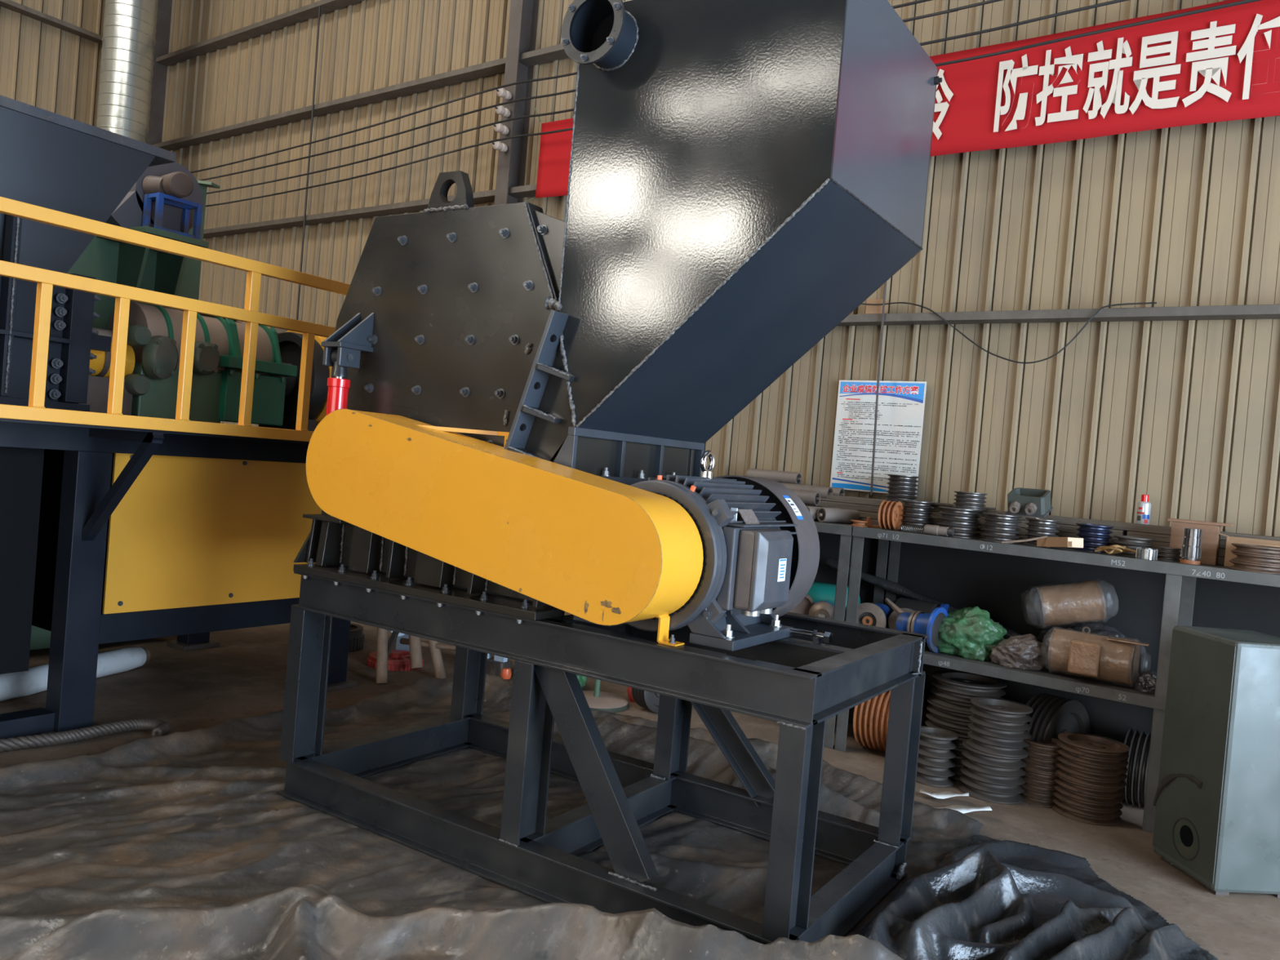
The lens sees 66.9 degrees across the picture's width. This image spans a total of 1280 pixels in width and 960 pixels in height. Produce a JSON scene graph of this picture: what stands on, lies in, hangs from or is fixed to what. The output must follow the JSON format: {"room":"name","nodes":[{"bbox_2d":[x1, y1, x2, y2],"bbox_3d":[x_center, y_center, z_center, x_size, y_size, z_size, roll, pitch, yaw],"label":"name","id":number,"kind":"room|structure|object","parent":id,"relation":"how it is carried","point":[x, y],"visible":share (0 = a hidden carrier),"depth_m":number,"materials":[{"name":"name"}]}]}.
{"room":"factory workshop","nodes":[
{"label":"factory workshop","id":0,"kind":"room"},
{"bbox_2d":[0,0,105,126],"bbox_3d":[-10.096,-3.474,6.833,0.048,8.212,13.320,6,1,36],"label":"wall","id":1,"kind":"structure","parent":0,"point":[45,66],"depth_m":11.19,"materials":[{"name":"metal"}]},
{"bbox_2d":[0,0,102,44],"bbox_3d":[-9.647,-5.413,7.023,0.145,0.052,12.220,6,1,36],"label":"trim","id":2,"kind":"structure","parent":1,"relation":"attached to","point":[9,4],"depth_m":11.02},
{"bbox_2d":[0,621,1279,959],"bbox_3d":[-1.484,1.577,0.932,27.000,0.200,16.500,5,1,33],"label":"floor","id":3,"kind":"structure","parent":0,"point":[243,676],"depth_m":5.35,"materials":[{"name":"concrete"}]},
{"bbox_2d":[0,646,150,701],"bbox_3d":[-3.458,1.148,5.629,0.159,0.158,1.542,5,1,14],"label":"pipe","id":4,"kind":"object","parent":3,"relation":"on","point":[24,683],"visible":0.72,"depth_m":5.57,"materials":[{"name":"plastic"}]},
{"bbox_2d":[0,718,170,752],"bbox_3d":[-2.946,1.247,4.556,1.391,0.070,0.232,4,1,-45],"label":"rope","id":5,"kind":"object","parent":3,"relation":"on","point":[158,727],"visible":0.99,"depth_m":4.77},
{"bbox_2d":[30,180,219,649],"bbox_3d":[-3.872,-0.564,6.529,1.380,3.380,1.766,5,1,33],"label":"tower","id":6,"kind":"object","parent":3,"relation":"on","point":[106,260],"visible":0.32,"depth_m":6.62,"materials":[{"name":"metal"}]},
{"bbox_2d":[105,161,203,239],"bbox_3d":[-3.183,-1.862,6.462,0.437,0.585,0.625,5,1,33],"label":"blower","id":7,"kind":"object","parent":6,"relation":"on","point":[168,197],"visible":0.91,"depth_m":6.37,"materials":[{"name":"blue paint"}]},
{"bbox_2d":[96,0,158,143],"bbox_3d":[-5.816,-3.188,10.788,0.522,8.174,0.522,5,1,33],"label":"spiral duct","id":8,"kind":"object","parent":3,"relation":"on","point":[129,28],"visible":0.28,"depth_m":10.56,"materials":[{"name":"metal"}]},
{"bbox_2d":[0,417,357,739],"bbox_3d":[-3.402,0.453,4.897,2.242,1.574,5.400,5,1,33],"label":"platform","id":9,"kind":"object","parent":3,"relation":"on","point":[108,534],"visible":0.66,"depth_m":5.19,"materials":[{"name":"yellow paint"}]},
{"bbox_2d":[0,94,176,412],"bbox_3d":[-4.207,-1.184,4.729,1.880,1.562,2.945,5,1,33],"label":"hopper","id":10,"kind":"object","parent":9,"relation":"on","point":[50,160],"visible":0.9,"depth_m":5.03,"materials":[{"name":"blue paint"}]},
{"bbox_2d":[63,327,134,415],"bbox_3d":[-3.080,-0.591,5.438,0.354,0.542,0.300,5,1,33],"label":"coupling","id":11,"kind":"object","parent":9,"relation":"on","point":[98,382],"visible":0.31,"depth_m":5.34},
{"bbox_2d":[0,196,350,441],"bbox_3d":[-2.542,-0.687,3.934,0.056,0.876,4.250,5,1,33],"label":"guard rail","id":12,"kind":"object","parent":9,"relation":"on","point":[46,279],"visible":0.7,"depth_m":4.43,"materials":[{"name":"metal"}]},
{"bbox_2d":[106,301,297,426],"bbox_3d":[-2.723,-0.686,5.941,0.625,0.773,1.069,5,1,33],"label":"machine","id":13,"kind":"object","parent":9,"relation":"on","point":[154,333],"visible":0.73,"depth_m":5.79,"materials":[{"name":"green metal"}]},
{"bbox_2d":[257,332,328,431],"bbox_3d":[-2.367,-0.636,6.513,0.640,0.713,0.170,5,1,33],"label":"flywheel","id":14,"kind":"object","parent":9,"relation":"on","point":[290,343],"visible":0.4,"depth_m":6.43,"materials":[{"name":"black metal"}]},
{"bbox_2d":[348,622,364,652],"bbox_3d":[-2.325,1.183,7.451,0.400,0.208,0.400,5,1,33],"label":"gear","id":15,"kind":"object","parent":3,"relation":"on","point":[356,643],"visible":0.32,"depth_m":7.38,"materials":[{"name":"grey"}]},
{"bbox_2d":[366,649,423,671],"bbox_3d":[-1.773,1.296,7.029,0.400,0.091,0.400,5,1,33],"label":"gear","id":16,"kind":"object","parent":3,"relation":"on","point":[398,660],"visible":0.58,"depth_m":6.89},
{"bbox_2d":[376,627,455,683],"bbox_3d":[-1.605,1.102,6.649,0.902,0.544,0.507,5,1,33],"label":"stool","id":17,"kind":"object","parent":3,"relation":"on","point":[384,648],"visible":0.52,"depth_m":6.69,"materials":[{"name":"brown wood"}]},
{"bbox_2d":[0,673,983,959],"bbox_3d":[-0.411,1.359,3.317,5.237,0.320,4.999,6,1,37],"label":"tarpaulin","id":18,"kind":"object","parent":3,"relation":"on","point":[175,845],"visible":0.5,"depth_m":3.67,"materials":[{"name":"plastic"}]},
{"bbox_2d":[276,571,928,944],"bbox_3d":[-0.209,0.992,4.134,2.464,1.039,1.234,5,1,33],"label":"base frame","id":19,"kind":"object","parent":18,"relation":"on","point":[828,668],"visible":0.83,"depth_m":3.68,"materials":[{"name":"black"}]},
{"bbox_2d":[306,408,703,646],"bbox_3d":[-0.571,0.132,3.656,1.754,0.721,0.321,5,1,33],"label":"guard","id":20,"kind":"object","parent":19,"relation":"on","point":[589,547],"visible":0.94,"depth_m":3.40,"materials":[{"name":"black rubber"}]},
{"bbox_2d":[293,0,942,623],"bbox_3d":[-0.155,-0.618,4.126,2.385,2.324,1.271,5,1,33],"label":"crusher","id":21,"kind":"object","parent":19,"relation":"on","point":[744,175],"visible":0.86,"depth_m":3.62,"materials":[{"name":"black"}]},
{"bbox_2d":[320,312,373,415],"bbox_3d":[-1.298,-0.342,4.230,0.130,0.808,0.180,5,1,33],"label":"hydraulic ram","id":22,"kind":"object","parent":21,"relation":"attached to","point":[343,348],"visible":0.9,"depth_m":4.18,"materials":[{"name":"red metal"}]},
{"bbox_2d":[573,450,819,651],"bbox_3d":[0.271,0.236,3.705,0.722,0.695,0.880,5,1,33],"label":"motor","id":23,"kind":"object","parent":19,"relation":"on","point":[760,541],"visible":0.61,"depth_m":3.38,"materials":[{"name":"black"}]},
{"bbox_2d":[485,653,511,679],"bbox_3d":[-1.031,1.226,6.913,0.309,0.359,0.153,5,1,33],"label":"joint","id":24,"kind":"object","parent":3,"relation":"on","point":[499,666],"visible":0.32,"depth_m":6.86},
{"bbox_2d":[582,679,627,712],"bbox_3d":[-0.246,0.949,6.363,0.421,1.062,0.421,5,1,33],"label":"stand","id":25,"kind":"object","parent":3,"relation":"on","point":[597,700],"visible":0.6,"depth_m":6.30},
{"bbox_2d":[631,687,659,713],"bbox_3d":[0.107,1.361,6.340,0.300,0.300,0.148,4,1,-35],"label":"pulley","id":26,"kind":"object","parent":3,"relation":"on","point":[649,700],"visible":0.23,"depth_m":6.26,"materials":[{"name":"grey"}]},
{"bbox_2d":[813,520,890,748],"bbox_3d":[0.469,0.863,6.722,2.315,1.338,0.671,6,1,36],"label":"shelf rack","id":27,"kind":"object","parent":3,"relation":"on","point":[835,540],"visible":0.13,"depth_m":6.28,"materials":[{"name":"metal"}]},
{"bbox_2d":[808,600,834,619],"bbox_3d":[1.138,0.846,6.042,0.172,0.172,0.165,5,1,15],"label":"motor","id":28,"kind":"object","parent":27,"relation":"on","point":[824,609],"visible":0.6,"depth_m":6.03,"materials":[{"name":"metal"}]},
{"bbox_2d":[807,581,860,621],"bbox_3d":[1.229,0.805,6.307,0.342,0.259,0.259,6,1,36],"label":"motor","id":29,"kind":"object","parent":27,"relation":"on","point":[819,591],"visible":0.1,"depth_m":6.23,"materials":[{"name":"paint"}]},
{"bbox_2d":[817,507,859,524],"bbox_3d":[1.240,0.224,6.049,0.297,0.090,0.090,4,1,-26],"label":"roller","id":30,"kind":"object","parent":27,"relation":"on","point":[824,514],"visible":0.92,"depth_m":6.01,"materials":[{"name":"grey metal"}]},
{"bbox_2d":[859,517,984,537],"bbox_3d":[1.117,0.232,6.475,2.550,0.040,0.300,6,1,36],"label":"plank","id":31,"kind":"object","parent":27,"relation":"on","point":[874,522],"visible":0.02,"depth_m":6.03,"materials":[{"name":"brown wood"}]},
{"bbox_2d":[805,505,1079,537],"bbox_3d":[1.437,0.220,6.274,2.700,0.040,0.270,6,1,36],"label":"plank","id":32,"kind":"object","parent":31,"relation":"on","point":[863,514],"visible":0.02,"depth_m":5.70,"materials":[{"name":"brown wood"}]},
{"bbox_2d":[804,500,1129,537],"bbox_3d":[1.613,0.195,6.172,2.700,0.040,0.230,6,1,36],"label":"plank","id":33,"kind":"object","parent":32,"relation":"on","point":[1063,527],"visible":0.14,"depth_m":5.90,"materials":[{"name":"brown wood"}]},
{"bbox_2d":[779,482,833,498],"bbox_3d":[0.910,0.059,6.603,0.872,0.089,0.089,6,1,36],"label":"roller","id":34,"kind":"object","parent":33,"relation":"on","point":[824,491],"visible":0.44,"depth_m":6.39,"materials":[{"name":"grey metal"}]},
{"bbox_2d":[800,484,844,496],"bbox_3d":[0.958,0.062,6.685,0.972,0.089,0.089,6,1,36],"label":"roller","id":35,"kind":"object","parent":33,"relation":"on","point":[837,491],"visible":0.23,"depth_m":6.40,"materials":[{"name":"grey metal"}]},
{"bbox_2d":[746,468,801,484],"bbox_3d":[0.922,-0.021,6.659,0.412,0.089,0.089,6,1,36],"label":"roller","id":36,"kind":"object","parent":35,"relation":"on","point":[784,477],"visible":0.8,"depth_m":6.60,"materials":[{"name":"grey metal"}]},
{"bbox_2d":[820,494,1279,541],"bbox_3d":[2.424,0.231,5.587,3.100,0.040,0.200,6,1,36],"label":"plank","id":37,"kind":"object","parent":33,"relation":"on","point":[877,502],"visible":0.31,"depth_m":5.42,"materials":[{"name":"brown wood"}]},
{"bbox_2d":[1136,494,1151,524],"bbox_3d":[2.773,0.162,5.329,0.066,0.163,0.066,6,1,36],"label":"spray can","id":38,"kind":"object","parent":37,"relation":"on","point":[1144,508],"visible":1,"depth_m":5.30,"materials":[{"name":"white metal"}]},
{"bbox_2d":[853,689,924,751],"bbox_3d":[1.504,1.422,5.834,0.284,0.428,0.428,6,1,36],"label":"pulley","id":39,"kind":"object","parent":3,"relation":"on","point":[870,717],"visible":0.32,"depth_m":5.71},
{"bbox_2d":[915,725,958,786],"bbox_3d":[1.622,1.522,5.341,0.235,0.268,0.235,5,1,33],"label":"pulley","id":40,"kind":"object","parent":3,"relation":"on","point":[935,744],"visible":0.91,"depth_m":5.26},
{"bbox_2d":[948,745,966,780],"bbox_3d":[1.846,1.575,5.579,0.428,0.191,0.428,5,1,33],"label":"pulley","id":41,"kind":"object","parent":3,"relation":"on","point":[958,750],"visible":0.06,"depth_m":5.40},
{"bbox_2d":[924,696,974,746],"bbox_3d":[1.867,1.383,5.572,0.428,0.191,0.428,5,1,33],"label":"pulley","id":42,"kind":"object","parent":41,"relation":"on","point":[957,721],"visible":0.45,"depth_m":5.43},
{"bbox_2d":[929,670,1007,711],"bbox_3d":[1.885,1.214,5.566,0.408,0.147,0.408,5,1,33],"label":"pulley","id":43,"kind":"object","parent":42,"relation":"on","point":[954,690],"visible":0.83,"depth_m":5.46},
{"bbox_2d":[958,739,1027,804],"bbox_3d":[1.895,1.558,5.197,0.331,0.246,0.331,5,1,33],"label":"pulley","id":44,"kind":"object","parent":3,"relation":"on","point":[988,777],"visible":0.82,"depth_m":5.08,"materials":[{"name":"metal"}]},
{"bbox_2d":[966,697,1033,756],"bbox_3d":[1.925,1.318,5.186,0.315,0.235,0.315,5,1,33],"label":"pulley","id":45,"kind":"object","parent":44,"relation":"on","point":[999,726],"visible":1,"depth_m":5.08,"materials":[{"name":"metal"}]},
{"bbox_2d":[1019,767,1057,807],"bbox_3d":[2.131,1.614,5.147,0.223,0.177,0.223,5,1,33],"label":"pulley","id":46,"kind":"object","parent":3,"relation":"on","point":[1038,786],"visible":0.59,"depth_m":5.07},
{"bbox_2d":[1022,733,1061,773],"bbox_3d":[2.142,1.453,5.145,0.229,0.144,0.229,5,1,33],"label":"pulley","id":47,"kind":"object","parent":46,"relation":"on","point":[1042,757],"visible":0.74,"depth_m":5.06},
{"bbox_2d":[859,834,1217,959],"bbox_3d":[1.505,1.574,3.437,1.183,0.199,2.045,5,1,33],"label":"tarpaulin","id":48,"kind":"object","parent":3,"relation":"on","point":[988,898],"visible":0.98,"depth_m":3.56,"materials":[{"name":"plastic"}]},
{"bbox_2d":[834,516,1279,832],"bbox_3d":[2.765,1.057,5.044,3.384,1.396,0.672,6,1,36],"label":"shelf rack","id":49,"kind":"object","parent":3,"relation":"on","point":[1144,599],"depth_m":5.44,"materials":[{"name":"metal"}]},
{"bbox_2d":[857,602,891,628],"bbox_3d":[1.437,0.850,5.910,0.226,0.220,0.290,6,1,36],"label":"motor","id":50,"kind":"object","parent":49,"relation":"on","point":[877,615],"visible":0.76,"depth_m":5.80,"materials":[{"name":"metal"}]},
{"bbox_2d":[877,500,903,530],"bbox_3d":[1.492,0.209,5.758,0.094,0.171,0.171,6,1,36],"label":"pulley","id":51,"kind":"object","parent":49,"relation":"on","point":[890,513],"visible":1,"depth_m":5.72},
{"bbox_2d":[898,499,934,532],"bbox_3d":[1.654,0.217,5.789,0.195,0.184,0.195,5,1,33],"label":"pulley","id":52,"kind":"object","parent":49,"relation":"on","point":[916,513],"visible":0.73,"depth_m":5.72,"materials":[{"name":"metal"}]},
{"bbox_2d":[884,474,919,502],"bbox_3d":[1.660,0.053,6.132,0.199,0.165,0.199,5,1,33],"label":"pulley","id":53,"kind":"object","parent":52,"relation":"on","point":[900,487],"visible":0.94,"depth_m":6.06,"materials":[{"name":"metal"}]},
{"bbox_2d":[889,597,949,613],"bbox_3d":[1.718,0.860,5.962,0.320,0.244,0.244,6,1,36],"label":"motor","id":54,"kind":"object","parent":49,"relation":"on","point":[901,602],"visible":0.13,"depth_m":5.91,"materials":[{"name":"grey"}]},
{"bbox_2d":[895,607,948,652],"bbox_3d":[1.624,0.851,5.617,0.265,0.259,0.260,6,1,36],"label":"gear reducer","id":55,"kind":"object","parent":49,"relation":"on","point":[917,622],"visible":0.78,"depth_m":5.54,"materials":[{"name":"blue paint"}]},
{"bbox_2d":[826,557,1022,639],"bbox_3d":[1.809,0.766,6.006,1.435,0.397,0.101,6,1,36],"label":"shaft","id":56,"kind":"object","parent":49,"relation":"on","point":[895,588],"visible":0.42,"depth_m":6.13,"materials":[{"name":"grey"}]},
{"bbox_2d":[937,506,982,538],"bbox_3d":[1.849,0.245,5.609,0.243,0.166,0.243,5,1,33],"label":"pulley","id":57,"kind":"object","parent":49,"relation":"on","point":[964,522],"visible":0.83,"depth_m":5.51,"materials":[{"name":"metal"}]},
{"bbox_2d":[952,490,987,510],"bbox_3d":[1.900,0.118,5.577,0.183,0.096,0.183,5,1,33],"label":"pulley","id":58,"kind":"object","parent":57,"relation":"on","point":[970,500],"visible":1,"depth_m":5.51,"materials":[{"name":"metal"}]},
{"bbox_2d":[937,606,1007,661],"bbox_3d":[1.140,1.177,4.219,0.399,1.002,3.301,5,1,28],"label":"bag","id":59,"kind":"object","parent":49,"relation":"on","point":[968,633],"visible":0.93,"depth_m":5.43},
{"bbox_2d":[980,512,1022,543],"bbox_3d":[2.020,0.269,5.421,0.207,0.155,0.207,5,1,33],"label":"pulley","id":60,"kind":"object","parent":49,"relation":"on","point":[999,527],"visible":0.97,"depth_m":5.34,"materials":[{"name":"metal"}]},
{"bbox_2d":[1005,487,1053,517],"bbox_3d":[2.169,0.123,5.402,0.217,0.153,0.205,6,1,36],"label":"box","id":61,"kind":"object","parent":60,"relation":"on","point":[1020,501],"visible":1,"depth_m":5.36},
{"bbox_2d":[989,633,1048,671],"bbox_3d":[2.103,0.934,5.318,0.338,0.187,0.241,5,1,33],"label":"bag","id":62,"kind":"object","parent":49,"relation":"on","point":[1025,651],"visible":0.97,"depth_m":5.25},
{"bbox_2d":[1022,517,1060,547],"bbox_3d":[2.206,0.289,5.322,0.179,0.150,0.179,5,1,33],"label":"pulley","id":63,"kind":"object","parent":49,"relation":"on","point":[1037,527],"visible":0.73,"depth_m":5.26,"materials":[{"name":"metal"}]},
{"bbox_2d":[1036,537,1083,547],"bbox_3d":[2.239,0.333,5.143,0.110,0.072,0.242,4,1,-22],"label":"carton","id":64,"kind":"object","parent":49,"relation":"on","point":[1053,542],"visible":0.98,"depth_m":5.08,"materials":[{"name":"cardboard"}]},
{"bbox_2d":[1036,621,1127,648],"bbox_3d":[2.495,0.916,5.416,0.522,0.284,0.262,5,1,33],"label":"bundle","id":65,"kind":"object","parent":49,"relation":"on","point":[1096,628],"visible":0.23,"depth_m":5.37,"materials":[{"name":"grey"}]},
{"bbox_2d":[1032,579,1106,626],"bbox_3d":[2.366,0.684,5.344,0.493,0.313,0.245,5,1,11],"label":"cylinder","id":66,"kind":"object","parent":65,"relation":"on","point":[1083,602],"visible":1,"depth_m":5.26,"materials":[{"name":"brown"}]},
{"bbox_2d":[1073,523,1114,553],"bbox_3d":[2.450,0.314,5.230,0.187,0.144,0.187,5,1,33],"label":"pulley","id":67,"kind":"object","parent":49,"relation":"on","point":[1094,535],"visible":0.84,"depth_m":5.16,"materials":[{"name":"blue metal"}]},
{"bbox_2d":[1048,626,1149,685],"bbox_3d":[2.395,0.921,5.104,0.506,0.273,0.280,5,1,33],"label":"motor","id":68,"kind":"object","parent":49,"relation":"on","point":[1083,654],"visible":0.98,"depth_m":5.00,"materials":[{"name":"brown"}]},
{"bbox_2d":[1015,534,1224,564],"bbox_3d":[3.099,0.424,5.032,2.330,0.040,0.270,6,1,36],"label":"plank","id":69,"kind":"object","parent":49,"relation":"on","point":[1220,559],"visible":0.02,"depth_m":5.12,"materials":[{"name":"brown wood"}]},
{"bbox_2d":[1108,537,1225,556],"bbox_3d":[3.382,0.409,4.864,2.080,0.040,0.250,6,1,36],"label":"plank","id":70,"kind":"object","parent":69,"relation":"on","point":[1156,544],"visible":0.02,"depth_m":5.16,"materials":[{"name":"brown wood"}]},
{"bbox_2d":[1126,530,1226,548],"bbox_3d":[3.392,0.367,4.871,1.680,0.040,0.210,6,1,36],"label":"plank","id":71,"kind":"object","parent":70,"relation":"on","point":[1157,537],"visible":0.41,"depth_m":5.20,"materials":[{"name":"brown wood"}]},
{"bbox_2d":[1113,534,1154,557],"bbox_3d":[2.596,0.350,5.098,0.189,0.100,0.189,5,1,33],"label":"pulley","id":72,"kind":"object","parent":49,"relation":"on","point":[1130,542],"visible":0.66,"depth_m":5.03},
{"bbox_2d":[1134,670,1156,694],"bbox_3d":[2.579,1.018,4.910,0.119,0.114,0.134,5,1,33],"label":"bundle","id":73,"kind":"object","parent":49,"relation":"on","point":[1145,682],"visible":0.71,"depth_m":4.87,"materials":[{"name":"grey"}]},
{"bbox_2d":[1179,528,1202,564],"bbox_3d":[2.754,0.331,4.835,0.090,0.175,0.090,6,1,36],"label":"shaft","id":74,"kind":"object","parent":49,"relation":"on","point":[1191,551],"visible":1,"depth_m":4.80,"materials":[{"name":"metal"}]},
{"bbox_2d":[1167,518,1234,565],"bbox_3d":[2.862,0.317,4.960,0.285,0.215,0.128,6,1,36],"label":"wooden crate","id":75,"kind":"object","parent":49,"relation":"on","point":[1211,537],"visible":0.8,"depth_m":4.90,"materials":[{"name":"brown wood"}]},
{"bbox_2d":[1218,533,1279,566],"bbox_3d":[3.079,0.359,4.817,0.480,0.174,0.085,6,1,36],"label":"cardboard box","id":76,"kind":"object","parent":49,"relation":"on","point":[1228,555],"visible":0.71,"depth_m":4.85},
{"bbox_2d":[1228,560,1279,574],"bbox_3d":[2.982,0.420,4.666,0.249,0.040,0.249,5,1,33],"label":"pulley","id":77,"kind":"object","parent":49,"relation":"on","point":[1240,566],"visible":0.96,"depth_m":4.58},
{"bbox_2d":[1231,551,1279,565],"bbox_3d":[2.993,0.380,4.659,0.249,0.040,0.249,5,1,33],"label":"pulley","id":78,"kind":"object","parent":77,"relation":"on","point":[1245,557],"visible":0.92,"depth_m":4.58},
{"bbox_2d":[1231,542,1279,556],"bbox_3d":[2.988,0.338,4.665,0.243,0.040,0.243,5,1,33],"label":"pulley","id":79,"kind":"object","parent":78,"relation":"on","point":[1263,550],"visible":1,"depth_m":4.59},
{"bbox_2d":[1025,692,1090,743],"bbox_3d":[2.288,1.456,5.380,0.509,0.509,0.182,4,1,-38],"label":"pulley","id":80,"kind":"object","parent":3,"relation":"on","point":[1052,715],"visible":0.34,"depth_m":5.30,"materials":[{"name":"grey"}]},
{"bbox_2d":[1052,772,1124,825],"bbox_3d":[2.308,1.626,4.993,0.329,0.187,0.329,5,1,33],"label":"pulley","id":81,"kind":"object","parent":3,"relation":"on","point":[1073,800],"visible":0.83,"depth_m":4.87,"materials":[{"name":"metal"}]},
{"bbox_2d":[1054,732,1129,788],"bbox_3d":[2.326,1.439,4.987,0.335,0.187,0.335,5,1,33],"label":"pulley","id":82,"kind":"object","parent":81,"relation":"on","point":[1085,758],"visible":1,"depth_m":4.88,"materials":[{"name":"metal"}]},
{"bbox_2d":[1120,728,1151,807],"bbox_3d":[2.677,1.547,5.198,0.130,0.398,0.398,6,1,36],"label":"pulley","id":83,"kind":"object","parent":3,"relation":"on","point":[1139,744],"visible":0.62,"depth_m":5.07,"materials":[{"name":"grey"}]},
{"bbox_2d":[1152,625,1279,897],"bbox_3d":[2.607,1.220,4.269,0.423,1.074,0.434,5,1,-6],"label":"base cabinet","id":84,"kind":"object","parent":3,"relation":"on","point":[1216,801],"visible":1,"depth_m":4.07,"materials":[{"name":"grey"}]},
{"bbox_2d":[161,0,1279,615],"bbox_3d":[0.555,-2.589,7.287,16.750,8.212,0.048,6,1,36],"label":"wall","id":85,"kind":"structure","parent":0,"point":[1184,415],"depth_m":6.09,"materials":[{"name":"metal"}]},
{"bbox_2d":[147,0,172,145],"bbox_3d":[-6.159,-3.238,12.064,0.190,8.212,0.190,5,1,33],"label":"trim","id":86,"kind":"structure","parent":85,"relation":"attached to","point":[162,37],"depth_m":11.98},
{"bbox_2d":[155,0,364,66],"bbox_3d":[0.669,-4.531,7.167,16.730,0.052,0.145,6,1,36],"label":"trim","id":87,"kind":"structure","parent":85,"relation":"attached to","point":[310,11],"depth_m":10.75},
{"bbox_2d":[296,5,320,319],"bbox_3d":[-3.447,-2.879,9.983,0.049,4.000,0.021,5,1,33],"label":"vertical wire","id":88,"kind":"object","parent":85,"relation":"attached to","point":[319,6],"visible":0.78,"depth_m":9.96,"materials":[{"name":"black"}]},
{"bbox_2d":[151,43,568,151],"bbox_3d":[0.579,-3.460,7.186,16.730,0.052,0.145,6,1,36],"label":"wall beam","id":89,"kind":"structure","parent":85,"relation":"attached to","point":[556,52],"depth_m":9.47,"materials":[{"name":"metal"}]},
{"bbox_2d":[203,183,536,238],"bbox_3d":[0.484,-2.324,7.207,16.730,0.052,0.145,6,1,36],"label":"trim","id":90,"kind":"structure","parent":85,"relation":"attached to","point":[524,191],"depth_m":9.60,"materials":[{"name":"metal"}]},
{"bbox_2d":[492,141,507,152],"bbox_3d":[-1.188,-2.826,8.202,0.075,0.075,0.170,6,1,36],"label":"insulator","id":91,"kind":"object","parent":85,"relation":"attached to","point":[498,145],"visible":1,"depth_m":8.17,"materials":[{"name":"beige ceramic"}]},
{"bbox_2d":[205,0,1261,207],"bbox_3d":[-0.493,-2.734,7.576,13.601,0.265,0.017,6,1,36],"label":"overhead cable","id":92,"kind":"object","parent":91,"relation":"attached to","point":[1244,2],"visible":0.64,"depth_m":5.71,"materials":[{"name":"black plastic"}]},
{"bbox_2d":[493,123,509,134],"bbox_3d":[-1.175,-2.974,8.200,0.075,0.075,0.170,6,1,36],"label":"insulator","id":93,"kind":"object","parent":85,"relation":"attached to","point":[499,127],"visible":0.99,"depth_m":8.16,"materials":[{"name":"beige ceramic"}]},
{"bbox_2d":[206,0,1128,194],"bbox_3d":[-0.481,-2.880,7.573,13.601,0.273,0.017,6,1,36],"label":"overhead cable","id":94,"kind":"object","parent":93,"relation":"attached to","point":[1113,2],"visible":0.66,"depth_m":7.73,"materials":[{"name":"black plastic"}]},
{"bbox_2d":[494,105,510,117],"bbox_3d":[-1.163,-3.123,8.197,0.075,0.075,0.170,6,1,36],"label":"insulator","id":95,"kind":"object","parent":85,"relation":"attached to","point":[501,110],"visible":0.99,"depth_m":8.16,"materials":[{"name":"beige ceramic"}]},
{"bbox_2d":[197,0,1003,180],"bbox_3d":[-0.469,-3.025,7.571,13.601,0.241,0.017,6,1,36],"label":"overhead cable","id":96,"kind":"object","parent":95,"relation":"attached to","point":[984,2],"visible":0.66,"depth_m":8.27,"materials":[{"name":"black plastic"}]},
{"bbox_2d":[496,88,511,100],"bbox_3d":[-1.151,-3.268,8.194,0.075,0.075,0.170,6,1,36],"label":"insulator","id":97,"kind":"object","parent":85,"relation":"attached to","point":[501,92],"visible":1,"depth_m":8.16,"materials":[{"name":"beige ceramic"}]},
{"bbox_2d":[190,0,932,173],"bbox_3d":[-0.458,-3.155,7.568,13.601,0.280,0.017,6,1,36],"label":"overhead cable","id":98,"kind":"object","parent":97,"relation":"attached to","point":[917,1],"visible":0.58,"depth_m":8.62,"materials":[{"name":"black plastic"}]},
{"bbox_2d":[493,0,538,204],"bbox_3d":[-1.100,-2.747,8.358,0.156,8.212,0.218,5,1,33],"label":"steel column","id":99,"kind":"structure","parent":85,"relation":"attached to","point":[523,14],"depth_m":8.33,"materials":[{"name":"metal"}]},
{"bbox_2d":[268,304,1279,334],"bbox_3d":[0.387,-1.168,7.228,16.730,0.052,0.145,6,1,36],"label":"wall beam","id":100,"kind":"structure","parent":85,"relation":"attached to","point":[1249,311],"depth_m":5.61,"materials":[{"name":"metal"}]},
{"bbox_2d":[830,380,926,496],"bbox_3d":[1.565,-0.287,6.399,0.604,0.737,0.009,6,1,36],"label":"poster","id":101,"kind":"object","parent":85,"relation":"attached to","point":[901,404],"visible":0.94,"depth_m":6.40,"materials":[{"name":"paper"}]},
{"bbox_2d":[836,401,920,480],"bbox_3d":[1.570,-0.255,6.391,0.565,0.511,0.002,6,1,36],"label":"print","id":102,"kind":"object","parent":101,"relation":"on","point":[844,402],"depth_m":6.43},
{"bbox_2d":[870,281,886,495],"bbox_3d":[1.548,-0.734,6.255,0.054,1.666,0.018,5,1,33],"label":"vertical rod","id":103,"kind":"object","parent":85,"relation":"attached to","point":[885,283],"visible":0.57,"depth_m":6.25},
{"bbox_2d":[523,0,1279,202],"bbox_3d":[2.032,-2.401,5.967,7.651,0.835,0.056,6,1,36],"label":"banner","id":104,"kind":"object","parent":85,"relation":"hanging from","point":[1223,64],"visible":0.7,"depth_m":5.51,"materials":[{"name":"red"}]},
{"bbox_2d":[861,302,1156,364],"bbox_3d":[2.059,-0.915,5.891,1.916,0.413,0.009,6,1,36],"label":"hanging wire","id":105,"kind":"object","parent":85,"relation":"hanging from","point":[1145,303],"visible":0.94,"depth_m":5.74,"materials":[{"name":"black"}]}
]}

